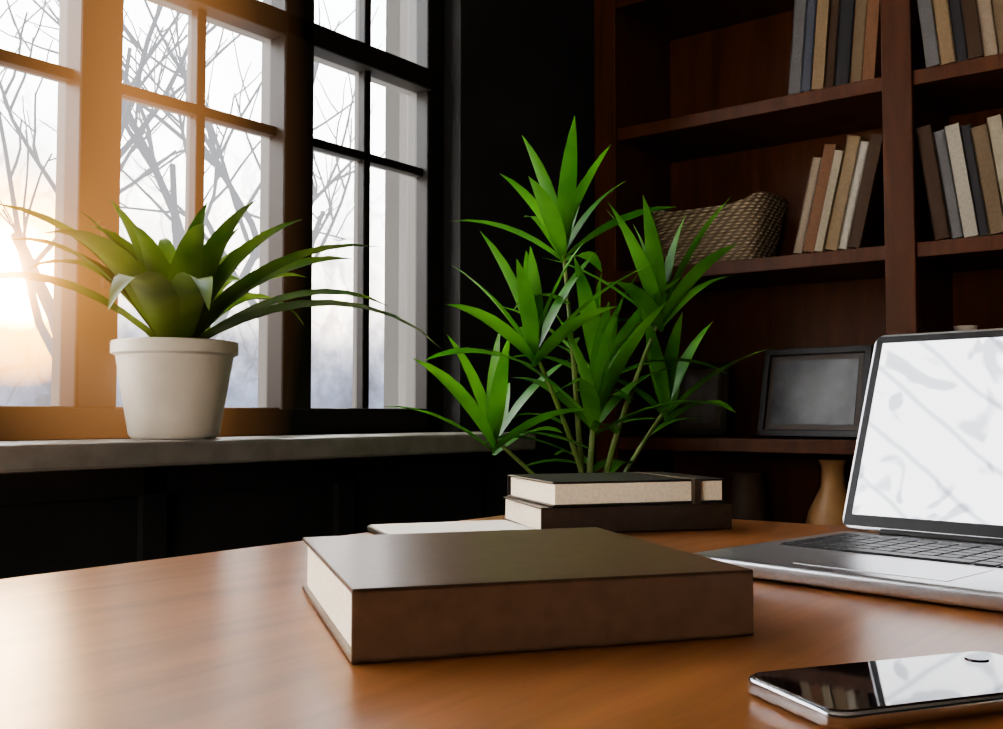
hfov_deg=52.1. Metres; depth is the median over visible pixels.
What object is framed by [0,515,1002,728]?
desk
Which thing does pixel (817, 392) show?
photo frame
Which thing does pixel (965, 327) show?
vase
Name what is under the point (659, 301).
palm plant
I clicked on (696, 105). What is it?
bookshelf
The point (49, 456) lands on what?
sill
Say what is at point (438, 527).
notepad
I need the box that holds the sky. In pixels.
[0,0,385,407]
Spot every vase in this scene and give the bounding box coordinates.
[729,471,769,520]
[805,459,846,525]
[953,325,977,330]
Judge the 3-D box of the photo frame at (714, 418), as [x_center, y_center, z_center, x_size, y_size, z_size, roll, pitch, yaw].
[0.571,0.097,2.907,0.160,0.208,0.103,-1,-3,27]
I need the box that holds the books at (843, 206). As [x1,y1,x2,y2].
[793,133,884,253]
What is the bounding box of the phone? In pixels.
[748,651,1002,728]
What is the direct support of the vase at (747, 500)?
on the bookshelf
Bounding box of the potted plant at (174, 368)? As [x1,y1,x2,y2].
[0,200,438,438]
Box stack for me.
[503,471,731,531]
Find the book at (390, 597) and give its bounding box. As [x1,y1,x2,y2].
[302,527,753,663]
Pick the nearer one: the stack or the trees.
the stack
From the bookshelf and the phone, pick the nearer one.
the phone
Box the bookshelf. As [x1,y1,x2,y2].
[594,0,1002,523]
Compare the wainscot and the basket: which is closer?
the wainscot
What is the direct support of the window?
in the wall
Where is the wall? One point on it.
(514, 70)
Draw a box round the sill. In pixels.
[0,432,534,473]
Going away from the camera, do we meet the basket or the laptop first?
the laptop
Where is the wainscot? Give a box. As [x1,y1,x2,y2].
[0,452,485,578]
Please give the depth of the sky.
11.68 m
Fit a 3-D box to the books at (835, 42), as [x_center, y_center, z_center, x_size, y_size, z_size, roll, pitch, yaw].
[0.877,-0.815,2.607,0.235,0.272,0.208,-2,-4,37]
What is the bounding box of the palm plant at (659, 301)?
[387,116,770,473]
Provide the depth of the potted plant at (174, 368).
1.66 m
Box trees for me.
[0,0,384,356]
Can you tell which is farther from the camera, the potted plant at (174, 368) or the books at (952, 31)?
the books at (952, 31)
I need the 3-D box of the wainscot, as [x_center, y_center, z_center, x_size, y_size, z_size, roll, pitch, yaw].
[-1.180,0.473,0.969,0.040,0.680,3.706,-2,-4,37]
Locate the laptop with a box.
[693,328,1002,611]
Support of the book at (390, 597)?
on the desk
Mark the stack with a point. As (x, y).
(637, 501)
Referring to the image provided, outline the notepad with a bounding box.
[367,520,534,534]
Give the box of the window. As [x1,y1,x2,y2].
[0,0,443,439]
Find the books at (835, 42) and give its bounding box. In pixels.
[788,0,881,94]
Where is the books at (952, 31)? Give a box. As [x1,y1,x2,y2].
[917,0,1002,67]
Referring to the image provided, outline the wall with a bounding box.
[0,0,595,517]
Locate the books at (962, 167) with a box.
[916,114,1002,240]
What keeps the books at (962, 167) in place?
on the bookshelf
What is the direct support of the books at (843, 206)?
on the bookshelf
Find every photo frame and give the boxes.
[670,361,730,435]
[757,345,873,438]
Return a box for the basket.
[652,192,787,265]
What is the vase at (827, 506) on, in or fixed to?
on the bookshelf

